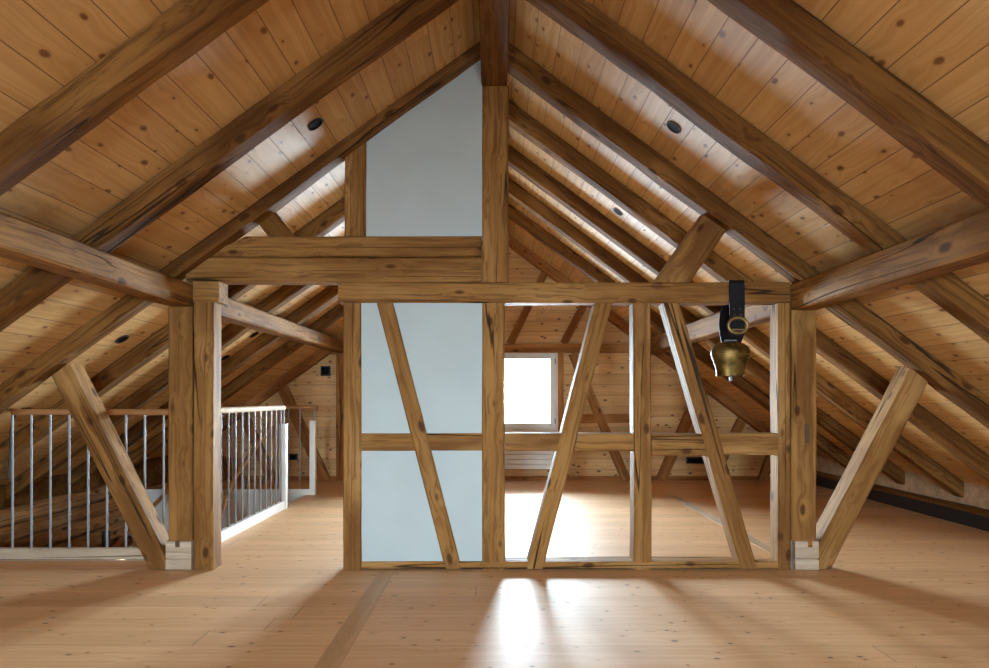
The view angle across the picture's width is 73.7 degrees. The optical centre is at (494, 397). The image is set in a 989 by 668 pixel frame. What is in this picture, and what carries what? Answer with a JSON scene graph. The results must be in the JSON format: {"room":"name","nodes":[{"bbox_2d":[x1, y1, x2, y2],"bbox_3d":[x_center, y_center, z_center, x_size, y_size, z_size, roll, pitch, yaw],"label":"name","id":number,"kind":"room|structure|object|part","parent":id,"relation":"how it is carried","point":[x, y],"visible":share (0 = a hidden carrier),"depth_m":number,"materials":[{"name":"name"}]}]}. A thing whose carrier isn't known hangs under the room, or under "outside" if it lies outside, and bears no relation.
{"room":"attic","nodes":[
{"label":"attic","id":0,"kind":"room"},
{"bbox_2d":[0,455,167,559],"bbox_3d":[-4.695,2.200,3.230,0.110,3.200,12.860,0,0,0],"label":"wall","id":1,"kind":"structure","parent":0,"point":[153,465],"depth_m":7.32,"materials":[{"name":"brown wood"}]},
{"bbox_2d":[0,560,144,560],"bbox_3d":[-3.465,2.501,4.885,2.270,2.598,0.030,0,0,0],"label":"trim","id":2,"kind":"structure","parent":1,"relation":"attached to","point":[0,560],"depth_m":4.88,"materials":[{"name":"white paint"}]},
{"bbox_2d":[60,535,132,559],"bbox_3d":[-4.576,1.762,6.100,0.184,0.194,4.200,0,0,0],"label":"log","id":3,"kind":"object","parent":1,"relation":"attached to","point":[129,538],"visible":0.09,"depth_m":7.98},
{"bbox_2d":[8,522,128,559],"bbox_3d":[-4.578,1.596,6.100,0.188,0.184,4.200,0,0,0],"label":"log","id":4,"kind":"object","parent":3,"relation":"on","point":[95,537],"visible":0.38,"depth_m":7.41,"materials":[{"name":"wood"}]},
{"bbox_2d":[0,510,124,559],"bbox_3d":[-4.585,1.430,6.100,0.182,0.198,4.200,0,0,0],"label":"log","id":5,"kind":"object","parent":4,"relation":"on","point":[79,528],"visible":0.57,"depth_m":7.04,"materials":[{"name":"wood"}]},
{"bbox_2d":[0,497,118,545],"bbox_3d":[-4.574,1.271,6.100,0.189,0.185,4.200,0,0,0],"label":"log","id":6,"kind":"object","parent":5,"relation":"on","point":[96,509],"visible":0.73,"depth_m":6.77,"materials":[{"name":"wood"}]},
{"bbox_2d":[0,484,111,526],"bbox_3d":[-4.581,1.102,5.950,0.188,0.189,3.900,0,0,0],"label":"log","id":7,"kind":"object","parent":6,"relation":"on","point":[59,502],"visible":0.84,"depth_m":6.76,"materials":[{"name":"wood"}]},
{"bbox_2d":[124,495,302,559],"bbox_3d":[-3.465,2.501,8.217,2.270,2.598,0.035,0,0,0],"label":"trim","id":8,"kind":"structure","parent":1,"relation":"attached to","point":[153,498],"depth_m":8.20,"materials":[{"name":"white paint"}]},
{"bbox_2d":[102,530,109,546],"bbox_3d":[-3.708,1.373,6.300,0.072,0.205,0.072,0,0,0],"label":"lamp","id":9,"kind":"object","parent":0,"point":[103,532],"visible":0.54,"depth_m":6.27,"materials":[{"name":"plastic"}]},
{"bbox_2d":[0,0,479,484],"bbox_3d":[-2.518,-0.744,3.240,5.035,3.634,13.080,0,0,0],"label":"ceiling","id":10,"kind":"structure","parent":0,"point":[45,45],"depth_m":3.52,"materials":[{"name":"wood"}]},
{"bbox_2d":[7,407,31,479],"bbox_3d":[-3.597,0.347,5.004,0.226,0.554,0.033,0,0,6],"label":"cable","id":11,"kind":"object","parent":10,"relation":"hanging from","point":[9,456],"visible":0.5,"depth_m":5.01,"materials":[{"name":"plastic"}]},
{"bbox_2d":[115,335,128,343],"bbox_3d":[-2.868,-0.452,5.084,0.090,0.067,0.106,0,0,0],"label":"ceiling spotlight","id":12,"kind":"object","parent":10,"relation":"attached to","point":[121,339],"visible":1,"depth_m":5.08,"materials":[{"name":"black plastic"}]},
{"bbox_2d":[0,0,268,195],"bbox_3d":[-2.366,-0.739,2.728,4.547,3.410,0.158,0,0,0],"label":"rafter","id":13,"kind":"object","parent":10,"relation":"attached to","point":[55,123],"visible":1,"depth_m":2.67,"materials":[{"name":"brown wood"}]},
{"bbox_2d":[127,418,146,446],"bbox_3d":[-3.573,0.343,6.600,0.193,0.288,0.016,0,0,0],"label":"cable","id":14,"kind":"object","parent":10,"relation":"attached to","point":[146,418],"visible":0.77,"depth_m":6.59,"materials":[{"name":"plastic"}]},
{"bbox_2d":[6,285,312,498],"bbox_3d":[-2.366,-0.743,6.340,4.547,3.415,0.151,0,0,0],"label":"rafter","id":15,"kind":"object","parent":10,"relation":"attached to","point":[284,294],"visible":0.38,"depth_m":6.27,"materials":[{"name":"brown wood"}]},
{"bbox_2d":[0,197,344,468],"bbox_3d":[-2.366,-0.742,5.431,4.547,3.413,0.147,0,0,0],"label":"rafter","id":16,"kind":"object","parent":10,"relation":"attached to","point":[332,217],"visible":0.38,"depth_m":5.36,"materials":[{"name":"brown wood"}]},
{"bbox_2d":[67,285,337,485],"bbox_3d":[-2.366,-0.740,7.240,4.547,3.408,0.151,0,0,0],"label":"rafter","id":17,"kind":"object","parent":10,"relation":"attached to","point":[329,294],"visible":0.32,"depth_m":7.17,"materials":[{"name":"brown wood"}]},
{"bbox_2d":[0,0,457,331],"bbox_3d":[-2.366,-0.744,3.630,4.547,3.419,0.158,0,0,0],"label":"rafter","id":18,"kind":"object","parent":10,"relation":"attached to","point":[187,175],"visible":0.92,"depth_m":3.56,"materials":[{"name":"brown wood"}]},
{"bbox_2d":[128,303,342,465],"bbox_3d":[-2.366,-0.744,8.122,4.547,3.417,0.150,0,0,0],"label":"rafter","id":19,"kind":"object","parent":10,"relation":"attached to","point":[336,313],"visible":0.29,"depth_m":8.05,"materials":[{"name":"brown wood"}]},
{"bbox_2d":[0,42,479,413],"bbox_3d":[-2.366,-0.775,4.580,4.547,3.494,0.153,0,0,0],"label":"rafter","id":20,"kind":"object","parent":10,"relation":"attached to","point":[13,389],"visible":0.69,"depth_m":4.51,"materials":[{"name":"brown wood"}]},
{"bbox_2d":[308,118,322,130],"bbox_3d":[-1.118,-1.707,4.117,0.090,0.067,0.106,0,0,0],"label":"ceiling spotlight","id":21,"kind":"object","parent":10,"relation":"attached to","point":[316,123],"visible":1,"depth_m":4.12,"materials":[{"name":"black plastic"}]},
{"bbox_2d":[222,240,481,430],"bbox_3d":[-2.366,-0.742,9.572,4.547,3.416,0.148,0,0,0],"label":"rafter","id":22,"kind":"object","parent":10,"relation":"attached to","point":[319,355],"visible":0.32,"depth_m":9.51,"materials":[{"name":"wood"}]},
{"bbox_2d":[361,60,481,560],"bbox_3d":[-0.508,-0.625,4.671,0.846,3.543,0.118,0,0,0],"label":"wall","id":23,"kind":"structure","parent":0,"point":[424,172],"depth_m":4.61,"materials":[{"name":"paint"}]},
{"bbox_2d":[0,480,988,667],"bbox_3d":[0.000,1.320,3.280,9.500,0.240,12.960,0,0,0],"label":"floor","id":24,"kind":"structure","parent":0,"point":[904,588],"depth_m":3.91,"materials":[{"name":"wood"}]},
{"bbox_2d":[0,409,167,559],"bbox_3d":[-3.430,0.641,4.930,2.140,1.120,0.051,0,0,0],"label":"stair railing","id":25,"kind":"object","parent":24,"relation":"on","point":[81,553],"visible":0.76,"depth_m":4.92,"materials":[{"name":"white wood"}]},
{"bbox_3d":[-3.430,1.161,4.930,2.140,0.081,0.051,0,0,0],"label":"rail","id":26,"kind":"part","parent":25,"relation":"part of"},
{"bbox_3d":[-2.980,0.105,4.930,1.240,0.047,0.048,0,0,0],"label":"handrail","id":27,"kind":"part","parent":25,"relation":"part of","materials":[{"name":"brown wood"}]},
{"bbox_2d":[52,364,168,568],"bbox_3d":[-2.692,0.476,4.686,0.804,1.432,0.174,0,0,0],"label":"strut","id":28,"kind":"object","parent":24,"relation":"on","point":[73,382],"visible":0.95,"depth_m":4.60,"materials":[{"name":"brown wood"}]},
{"bbox_2d":[166,558,193,569],"bbox_3d":[-2.201,1.161,4.670,0.178,0.076,0.151,0,0,0],"label":"block","id":29,"kind":"object","parent":24,"relation":"on","point":[171,564],"visible":0.64,"depth_m":4.59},
{"bbox_2d":[166,540,193,558],"bbox_3d":[-2.201,1.059,4.670,0.178,0.122,0.153,0,0,0],"label":"block","id":30,"kind":"object","parent":29,"relation":"on","point":[174,549],"visible":0.73,"depth_m":4.60,"materials":[{"name":"wood"}]},
{"bbox_2d":[168,307,193,540],"bbox_3d":[-2.194,0.179,4.674,0.174,1.634,0.153,0,0,0],"label":"timber post","id":31,"kind":"object","parent":30,"relation":"on","point":[180,319],"visible":0.77,"depth_m":4.60,"materials":[{"name":"brown wood"}]},
{"bbox_2d":[193,302,221,569],"bbox_3d":[-2.033,0.265,4.674,0.148,1.868,0.153,0,0,0],"label":"timber post","id":32,"kind":"object","parent":24,"relation":"on","point":[207,315],"visible":1,"depth_m":4.60,"materials":[{"name":"brown wood"}]},
{"bbox_2d":[193,281,227,304],"bbox_3d":[-2.011,-0.743,4.677,0.181,0.149,0.156,0,0,0],"label":"stub","id":33,"kind":"object","parent":32,"relation":"on","point":[203,291],"visible":0.86,"depth_m":4.60,"materials":[{"name":"brown wood"}]},
{"bbox_2d":[146,405,317,494],"bbox_3d":[-3.300,0.646,8.204,2.200,1.108,0.079,0,0,0],"label":"stair railing","id":34,"kind":"object","parent":24,"relation":"on","point":[312,490],"visible":0.52,"depth_m":8.17,"materials":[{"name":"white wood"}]},
{"bbox_2d":[112,484,168,546],"bbox_3d":[-3.918,1.500,6.852,0.091,0.945,2.519,0,0,-2],"label":"stair handrail","id":35,"kind":"object","parent":34,"relation":"attached to","point":[118,543],"visible":0.23,"depth_m":7.05,"materials":[{"name":"brown wood"}]},
{"bbox_3d":[-3.345,1.165,8.200,2.110,0.070,0.060,0,0,0],"label":"rail","id":36,"kind":"part","parent":34,"relation":"part of","materials":[{"name":"white paint"}]},
{"bbox_3d":[-2.890,0.115,8.220,1.380,0.047,0.048,0,0,0],"label":"handrail","id":37,"kind":"part","parent":34,"relation":"part of","materials":[{"name":"brown wood"}]},
{"bbox_3d":[-2.255,0.740,8.200,0.070,0.920,0.070,0,0,0],"label":"newel post","id":38,"kind":"part","parent":34,"relation":"part of","materials":[{"name":"white paint"}]},
{"bbox_2d":[221,405,287,542],"bbox_3d":[-2.290,0.640,6.050,0.070,1.120,2.300,0,0,0],"label":"stair railing","id":39,"kind":"object","parent":24,"relation":"on","point":[231,530],"visible":0.79,"depth_m":6.45,"materials":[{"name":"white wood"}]},
{"bbox_2d":[222,413,278,518],"bbox_3d":[-2.579,0.962,6.574,0.505,1.609,1.176,0,0,0],"label":"stair handrail","id":40,"kind":"object","parent":39,"relation":"attached to","point":[251,452],"visible":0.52,"depth_m":7.11,"materials":[{"name":"brown wood"}]},
{"bbox_3d":[-2.290,1.155,6.075,0.050,0.090,2.230,0,0,0],"label":"rail","id":41,"kind":"part","parent":39,"relation":"part of","materials":[{"name":"white paint"}]},
{"bbox_3d":[-2.290,0.105,6.035,0.052,0.051,2.270,0,0,0],"label":"handrail","id":42,"kind":"part","parent":39,"relation":"part of","materials":[{"name":"brown wood"}]},
{"bbox_3d":[-2.290,0.740,7.165,0.070,0.920,0.070,0,0,0],"label":"newel post","id":43,"kind":"part","parent":39,"relation":"part of","materials":[{"name":"white paint"}]},
{"bbox_2d":[343,303,361,569],"bbox_3d":[-0.992,0.268,4.674,0.134,1.861,0.153,0,0,0],"label":"timber post","id":44,"kind":"object","parent":24,"relation":"on","point":[352,371],"visible":0.75,"depth_m":4.60,"materials":[{"name":"brown wood"}]},
{"bbox_2d":[361,433,414,450],"bbox_3d":[-0.741,0.308,4.674,0.373,0.124,0.142,0,0,0],"label":"rail","id":45,"kind":"object","parent":44,"relation":"attached to","point":[369,441],"visible":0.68,"depth_m":4.60,"materials":[{"name":"brown wood"}]},
{"bbox_2d":[314,570,394,667],"bbox_3d":[-0.745,1.198,0.699,0.110,0.004,7.798,0,0,0],"label":"trim","id":46,"kind":"structure","parent":24,"relation":"on","point":[336,652],"depth_m":3.48,"materials":[{"name":"wood"}]},
{"bbox_2d":[361,557,777,568],"bbox_3d":[0.524,1.166,4.673,2.903,0.056,0.152,0,0,0],"label":"plate","id":47,"kind":"object","parent":24,"relation":"on","point":[510,562],"visible":0.84,"depth_m":4.60,"materials":[{"name":"brown wood"}]},
{"bbox_2d":[377,303,459,568],"bbox_3d":[-0.525,0.266,4.673,0.592,1.853,0.158,0,0,0],"label":"diagonal brace","id":48,"kind":"object","parent":47,"relation":"on","point":[387,312],"visible":0.76,"depth_m":4.60,"materials":[{"name":"brown wood"}]},
{"bbox_2d":[482,303,504,569],"bbox_3d":[-0.006,0.268,4.673,0.164,1.861,0.154,0,0,0],"label":"timber post","id":49,"kind":"object","parent":47,"relation":"on","point":[493,314],"visible":0.98,"depth_m":4.60,"materials":[{"name":"brown wood"}]},
{"bbox_2d":[427,433,481,450],"bbox_3d":[-0.280,0.306,4.674,0.385,0.123,0.141,0,0,0],"label":"rail","id":50,"kind":"object","parent":49,"relation":"attached to","point":[437,441],"visible":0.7,"depth_m":4.61,"materials":[{"name":"brown wood"}]},
{"bbox_2d":[505,432,560,450],"bbox_3d":[0.270,0.308,4.673,0.391,0.124,0.142,0,0,0],"label":"rail","id":51,"kind":"object","parent":49,"relation":"attached to","point":[514,441],"visible":0.95,"depth_m":4.60,"materials":[{"name":"brown wood"}]},
{"bbox_2d":[338,282,789,305],"bbox_3d":[0.486,-0.737,4.677,3.154,0.151,0.158,0,0,0],"label":"tie beam","id":52,"kind":"structure","parent":49,"relation":"on","point":[515,293],"depth_m":4.60,"materials":[{"name":"brown wood"}]},
{"bbox_2d":[186,257,480,284],"bbox_3d":[-1.122,-0.896,4.675,2.056,0.176,0.155,0,0,0],"label":"beam","id":53,"kind":"structure","parent":52,"relation":"on","point":[226,270],"depth_m":4.60,"materials":[{"name":"brown wood"}]},
{"bbox_2d":[212,236,480,257],"bbox_3d":[-1.054,-1.058,4.676,1.921,0.147,0.154,0,0,0],"label":"beam","id":54,"kind":"structure","parent":53,"relation":"on","point":[248,246],"depth_m":4.60,"materials":[{"name":"brown wood"}]},
{"bbox_2d":[259,213,293,235],"bbox_3d":[-1.542,-1.230,4.686,0.264,0.191,0.114,0,0,0],"label":"stub","id":55,"kind":"object","parent":54,"relation":"on","point":[273,225],"visible":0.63,"depth_m":4.63,"materials":[{"name":"brown wood"}]},
{"bbox_2d":[345,142,366,235],"bbox_3d":[-0.971,-1.461,4.673,0.154,0.663,0.151,0,0,0],"label":"timber post","id":56,"kind":"object","parent":54,"relation":"on","point":[355,162],"visible":0.71,"depth_m":4.60,"materials":[{"name":"brown wood"}]},
{"bbox_2d":[482,86,508,282],"bbox_3d":[0.006,-1.492,4.674,0.188,1.366,0.151,0,0,0],"label":"timber post","id":57,"kind":"object","parent":52,"relation":"on","point":[495,99],"visible":0.97,"depth_m":4.60,"materials":[{"name":"brown wood"}]},
{"bbox_2d":[653,215,725,282],"bbox_3d":[1.371,-1.052,4.663,0.508,0.492,0.130,0,0,0],"label":"stub","id":58,"kind":"object","parent":52,"relation":"on","point":[704,235],"visible":0.9,"depth_m":4.60,"materials":[{"name":"brown wood"}]},
{"bbox_2d":[710,280,750,380],"bbox_3d":[1.626,-0.481,4.601,0.273,0.731,0.407,0,0,10],"label":"cowbell","id":59,"kind":"object","parent":52,"relation":"hanging from","point":[730,357],"visible":0.99,"depth_m":4.52,"materials":[{"name":"gold metal"}]},
{"bbox_2d":[527,303,611,568],"bbox_3d":[0.520,0.266,4.675,0.602,1.853,0.157,0,0,0],"label":"diagonal brace","id":60,"kind":"object","parent":47,"relation":"on","point":[599,313],"visible":0.96,"depth_m":4.60,"materials":[{"name":"brown wood"}]},
{"bbox_2d":[629,303,651,569],"bbox_3d":[1.032,0.268,4.674,0.132,1.861,0.153,0,0,0],"label":"timber post","id":61,"kind":"object","parent":47,"relation":"on","point":[640,550],"visible":0.98,"depth_m":4.60,"materials":[{"name":"brown wood"}]},
{"bbox_2d":[574,433,633,450],"bbox_3d":[0.761,0.310,4.674,0.417,0.125,0.142,0,0,0],"label":"rail","id":62,"kind":"object","parent":61,"relation":"attached to","point":[584,441],"visible":0.93,"depth_m":4.60,"materials":[{"name":"brown wood"}]},
{"bbox_2d":[651,433,707,455],"bbox_3d":[1.293,0.327,4.674,0.393,0.153,0.142,0,0,0],"label":"rail","id":63,"kind":"object","parent":61,"relation":"attached to","point":[662,444],"visible":0.93,"depth_m":4.60,"materials":[{"name":"brown wood"}]},
{"bbox_2d":[658,303,756,568],"bbox_3d":[1.505,0.266,4.674,0.657,1.853,0.161,0,0,0],"label":"diagonal brace","id":64,"kind":"object","parent":47,"relation":"on","point":[716,466],"visible":0.96,"depth_m":4.60,"materials":[{"name":"brown wood"}]},
{"bbox_2d":[668,495,769,552],"bbox_3d":[2.180,1.198,6.430,0.100,0.004,3.340,0,0,0],"label":"trim","id":65,"kind":"structure","parent":24,"relation":"on","point":[764,546],"depth_m":6.61,"materials":[{"name":"brown wood"}]},
{"bbox_2d":[770,303,790,569],"bbox_3d":[2.023,0.268,4.673,0.093,1.861,0.151,0,0,0],"label":"timber post","id":66,"kind":"object","parent":24,"relation":"on","point":[780,334],"visible":0.97,"depth_m":4.60,"materials":[{"name":"brown wood"}]},
{"bbox_2d":[718,432,777,454],"bbox_3d":[1.770,0.324,4.675,0.418,0.153,0.144,0,0,0],"label":"rail","id":67,"kind":"object","parent":66,"relation":"attached to","point":[766,443],"visible":0.89,"depth_m":4.61,"materials":[{"name":"brown wood"}]},
{"bbox_2d":[791,557,818,569],"bbox_3d":[2.176,1.161,4.669,0.164,0.075,0.152,0,0,0],"label":"block","id":68,"kind":"object","parent":24,"relation":"on","point":[797,564],"visible":0.69,"depth_m":4.59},
{"bbox_2d":[791,540,818,558],"bbox_3d":[2.176,1.059,4.670,0.164,0.123,0.153,0,0,0],"label":"block","id":69,"kind":"object","parent":68,"relation":"on","point":[799,549],"visible":0.77,"depth_m":4.59,"materials":[{"name":"wood"}]},
{"bbox_2d":[790,310,816,540],"bbox_3d":[2.160,0.190,4.674,0.180,1.614,0.152,0,0,0],"label":"timber post","id":70,"kind":"object","parent":69,"relation":"on","point":[803,401],"visible":0.8,"depth_m":4.60,"materials":[{"name":"brown wood"}]},
{"bbox_2d":[816,366,927,568],"bbox_3d":[2.651,0.481,4.686,0.779,1.422,0.173,0,0,0],"label":"strut","id":71,"kind":"object","parent":24,"relation":"on","point":[906,386],"visible":0.91,"depth_m":4.60,"materials":[{"name":"brown wood"}]},
{"bbox_2d":[222,246,770,475],"bbox_3d":[-0.010,-0.551,9.760,9.380,3.982,0.200,0,0,0],"label":"wall","id":72,"kind":"structure","parent":0,"point":[547,324],"depth_m":9.66,"materials":[{"name":"wood"}]},
{"bbox_2d":[0,212,342,352],"bbox_3d":[-2.201,-0.722,3.230,0.194,0.167,12.860,0,0,0],"label":"purlin","id":73,"kind":"object","parent":72,"relation":"attached to","point":[21,241],"visible":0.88,"depth_m":3.72,"materials":[{"name":"brown wood"}]},
{"bbox_2d":[222,451,230,480],"bbox_3d":[-3.963,0.994,9.615,0.236,0.454,0.076,0,0,0],"label":"brace","id":74,"kind":"object","parent":72,"relation":"attached to","point":[224,464],"visible":0.43,"depth_m":9.58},
{"bbox_2d":[240,413,274,480],"bbox_3d":[-3.433,0.727,9.614,0.531,1.010,0.075,0,0,0],"label":"brace","id":75,"kind":"object","parent":72,"relation":"attached to","point":[251,425],"visible":0.62,"depth_m":9.58,"materials":[{"name":"wood"}]},
{"bbox_2d":[289,454,297,459],"bbox_3d":[-2.960,0.860,9.643,0.168,0.095,0.034,0,0,0],"label":"wall socket","id":76,"kind":"object","parent":72,"relation":"attached to","point":[291,456],"visible":0.56,"depth_m":9.62,"materials":[{"name":"black plastic"}]},
{"bbox_2d":[278,385,329,480],"bbox_3d":[-2.768,0.510,9.616,0.757,1.390,0.076,0,0,0],"label":"brace","id":77,"kind":"object","parent":72,"relation":"attached to","point":[285,393],"visible":0.77,"depth_m":9.58,"materials":[{"name":"wood"}]},
{"bbox_2d":[321,366,330,375],"bbox_3d":[-2.466,-0.395,9.643,0.146,0.146,0.034,0,0,0],"label":"wall box","id":78,"kind":"object","parent":72,"relation":"attached to","point":[325,370],"visible":1,"depth_m":9.62,"materials":[{"name":"black plastic"}]},
{"bbox_3d":[-2.466,-0.395,9.628,0.106,0.106,0.004,0,0,0],"label":"plate","id":79,"kind":"part","parent":78,"relation":"part of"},
{"bbox_2d":[336,353,342,480],"bbox_3d":[-2.228,0.276,9.615,0.148,1.858,0.078,0,0,0],"label":"post","id":80,"kind":"object","parent":72,"relation":"attached to","point":[339,356],"visible":0.58,"depth_m":9.58,"materials":[{"name":"wood"}]},
{"bbox_2d":[478,0,509,86],"bbox_3d":[-0.002,-2.270,3.230,0.189,0.191,12.860,0,0,0],"label":"ridge beam","id":81,"kind":"structure","parent":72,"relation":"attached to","point":[494,15],"depth_m":4.02,"materials":[{"name":"brown wood"}]},
{"bbox_2d":[230,476,770,479],"bbox_3d":[0.050,1.170,9.648,8.700,0.060,0.024,0,0,0],"label":"baseboard","id":82,"kind":"structure","parent":72,"relation":"attached to","point":[238,477],"depth_m":9.64,"materials":[{"name":"wood"}]},
{"bbox_2d":[507,271,547,344],"bbox_3d":[0.473,-1.306,9.617,0.595,1.080,0.074,0,0,0],"label":"brace","id":83,"kind":"object","parent":72,"relation":"attached to","point":[542,277],"visible":0.73,"depth_m":9.58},
{"bbox_2d":[504,450,553,468],"bbox_3d":[0.440,0.853,9.610,0.840,0.355,0.100,0,0,0],"label":"panel radiator","id":84,"kind":"object","parent":72,"relation":"attached to","point":[513,459],"visible":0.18,"depth_m":9.56,"materials":[{"name":"metal"}]},
{"bbox_3d":[0.440,0.997,9.580,0.840,0.067,0.040,0,0,0],"label":"panel","id":85,"kind":"part","parent":84,"relation":"part of","materials":[{"name":"white paint"}]},
{"bbox_3d":[0.440,0.924,9.580,0.840,0.067,0.040,0,0,0],"label":"panel","id":86,"kind":"part","parent":84,"relation":"part of","materials":[{"name":"white paint"}]},
{"bbox_3d":[0.440,0.780,9.580,0.840,0.067,0.040,0,0,0],"label":"panel","id":87,"kind":"part","parent":84,"relation":"part of","materials":[{"name":"white paint"}]},
{"bbox_3d":[0.440,0.853,9.580,0.840,0.067,0.040,0,0,0],"label":"panel","id":88,"kind":"part","parent":84,"relation":"part of","materials":[{"name":"white paint"}]},
{"bbox_2d":[504,353,557,431],"bbox_3d":[0.480,-0.100,9.697,0.920,1.200,0.165,0,0,0],"label":"window","id":89,"kind":"structure","parent":72,"relation":"in","point":[552,426],"depth_m":9.66,"materials":[{"name":"white wood"}]},
{"bbox_2d":[558,353,563,431],"bbox_3d":[0.965,0.265,9.615,0.084,1.850,0.077,0,0,0],"label":"post","id":90,"kind":"object","parent":72,"relation":"attached to","point":[560,355],"visible":0.6,"depth_m":9.58,"materials":[{"name":"wood"}]},
{"bbox_2d":[505,343,628,352],"bbox_3d":[1.096,-0.726,9.614,2.032,0.136,0.078,0,0,0],"label":"beam","id":91,"kind":"structure","parent":72,"relation":"attached to","point":[618,347],"depth_m":9.58,"materials":[{"name":"wood"}]},
{"bbox_2d":[560,305,587,343],"bbox_3d":[1.157,-1.088,9.615,0.400,0.644,0.076,0,0,0],"label":"brace","id":92,"kind":"object","parent":72,"relation":"attached to","point":[581,309],"visible":0.93,"depth_m":9.58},
{"bbox_2d":[563,414,629,422],"bbox_3d":[1.575,0.298,9.617,1.161,0.135,0.078,0,0,0],"label":"rail","id":93,"kind":"object","parent":72,"relation":"attached to","point":[586,418],"visible":0.61,"depth_m":9.58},
{"bbox_2d":[569,352,629,480],"bbox_3d":[1.530,0.264,9.615,0.901,1.882,0.077,0,0,0],"label":"brace","id":94,"kind":"object","parent":72,"relation":"attached to","point":[616,457],"visible":0.67,"depth_m":9.58,"materials":[{"name":"wood"}]},
{"bbox_2d":[655,406,691,480],"bbox_3d":[2.700,0.544,9.616,0.700,1.321,0.076,0,0,0],"label":"brace","id":95,"kind":"object","parent":72,"relation":"attached to","point":[685,423],"visible":0.48,"depth_m":9.58,"materials":[{"name":"wood"}]},
{"bbox_2d":[686,457,703,463],"bbox_3d":[2.924,0.912,9.643,0.248,0.088,0.034,0,0,0],"label":"wall socket","id":96,"kind":"object","parent":72,"relation":"attached to","point":[689,460],"visible":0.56,"depth_m":9.63,"materials":[{"name":"black plastic"}]},
{"bbox_3d":[2.949,0.911,9.628,0.253,0.055,0.004,0,0,0],"label":"plate","id":97,"kind":"part","parent":96,"relation":"part of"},
{"bbox_2d":[707,417,745,478],"bbox_3d":[3.376,0.758,9.615,0.557,0.951,0.078,0,0,0],"label":"brace","id":98,"kind":"object","parent":72,"relation":"attached to","point":[739,424],"visible":0.33,"depth_m":9.58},
{"bbox_2d":[757,455,770,480],"bbox_3d":[3.975,0.980,9.615,0.276,0.490,0.074,0,0,0],"label":"brace","id":99,"kind":"object","parent":72,"relation":"attached to","point":[765,470],"visible":0.6,"depth_m":9.58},
{"bbox_2d":[650,208,988,354],"bbox_3d":[2.160,-0.708,3.230,0.194,0.194,12.860,0,0,0],"label":"purlin","id":100,"kind":"object","parent":72,"relation":"attached to","point":[962,243],"visible":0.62,"depth_m":3.52,"materials":[{"name":"brown wood"}]},
{"bbox_2d":[507,0,988,485],"bbox_3d":[2.518,-0.681,3.240,5.036,3.758,13.080,0,0,0],"label":"ceiling","id":101,"kind":"structure","parent":0,"point":[938,48],"depth_m":3.98,"materials":[{"name":"wood"}]},
{"bbox_2d":[613,208,622,215],"bbox_3d":[1.114,-1.682,5.961,0.089,0.068,0.106,0,0,0],"label":"ceiling spotlight","id":102,"kind":"object","parent":101,"relation":"attached to","point":[617,211],"visible":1,"depth_m":5.96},
{"bbox_2d":[509,235,769,432],"bbox_3d":[2.276,-0.749,9.572,4.367,3.394,0.150,0,0,0],"label":"rafter","id":103,"kind":"object","parent":101,"relation":"attached to","point":[515,245],"visible":0.59,"depth_m":9.50,"materials":[{"name":"wood"}]},
{"bbox_2d":[666,121,680,133],"bbox_3d":[1.114,-1.682,4.102,0.089,0.068,0.106,0,0,0],"label":"ceiling spotlight","id":104,"kind":"object","parent":101,"relation":"attached to","point":[672,126],"visible":1,"depth_m":4.10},
{"bbox_2d":[509,204,850,467],"bbox_3d":[2.276,-0.749,8.120,4.367,3.391,0.148,0,0,0],"label":"rafter","id":105,"kind":"object","parent":101,"relation":"attached to","point":[515,215],"visible":0.55,"depth_m":8.05,"materials":[{"name":"brown wood"}]},
{"bbox_2d":[508,178,904,484],"bbox_3d":[2.276,-0.751,7.240,4.367,3.392,0.148,0,0,0],"label":"rafter","id":106,"kind":"object","parent":101,"relation":"attached to","point":[516,192],"visible":0.56,"depth_m":7.17,"materials":[{"name":"brown wood"}]},
{"bbox_2d":[508,145,963,496],"bbox_3d":[2.276,-0.749,6.341,4.367,3.392,0.148,0,0,0],"label":"rafter","id":107,"kind":"object","parent":101,"relation":"attached to","point":[517,161],"visible":0.74,"depth_m":6.27,"materials":[{"name":"brown wood"}]},
{"bbox_2d":[508,43,988,428],"bbox_3d":[2.276,-0.750,4.581,4.367,3.390,0.150,0,0,0],"label":"rafter","id":108,"kind":"object","parent":101,"relation":"attached to","point":[588,117],"visible":0.91,"depth_m":4.51,"materials":[{"name":"brown wood"}]},
{"bbox_2d":[509,100,988,481],"bbox_3d":[2.276,-0.750,5.430,4.367,3.396,0.154,0,0,0],"label":"rafter","id":109,"kind":"object","parent":101,"relation":"attached to","point":[520,121],"visible":0.7,"depth_m":5.36,"materials":[{"name":"brown wood"}]},
{"bbox_2d":[526,0,988,342],"bbox_3d":[2.276,-0.749,3.632,4.367,3.394,0.154,0,0,0],"label":"rafter","id":110,"kind":"object","parent":101,"relation":"attached to","point":[579,18],"visible":0.9,"depth_m":3.56,"materials":[{"name":"brown wood"}]},
{"bbox_2d":[707,0,988,207],"bbox_3d":[2.276,-0.754,2.729,4.367,3.401,0.153,0,0,0],"label":"rafter","id":111,"kind":"object","parent":101,"relation":"attached to","point":[948,147],"visible":1,"depth_m":2.67,"materials":[{"name":"brown wood"}]},
{"bbox_2d":[816,456,988,509],"bbox_3d":[4.545,1.070,3.230,0.170,0.660,12.860,0,0,0],"label":"wall","id":112,"kind":"structure","parent":0,"point":[976,495],"depth_m":6.84,"materials":[{"name":"wood"}]},
{"bbox_2d":[816,476,988,531],"bbox_3d":[4.445,1.133,3.200,0.030,0.135,12.800,0,0,0],"label":"baseboard","id":113,"kind":"structure","parent":112,"relation":"attached to","point":[941,512],"depth_m":6.78,"materials":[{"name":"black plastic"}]},
{"bbox_2d":[816,471,988,517],"bbox_3d":[4.420,1.034,3.150,0.066,0.062,12.700,0,0,0],"label":"trim","id":114,"kind":"structure","parent":112,"relation":"attached to","point":[954,505],"depth_m":6.71,"materials":[{"name":"brown wood"}]}
]}

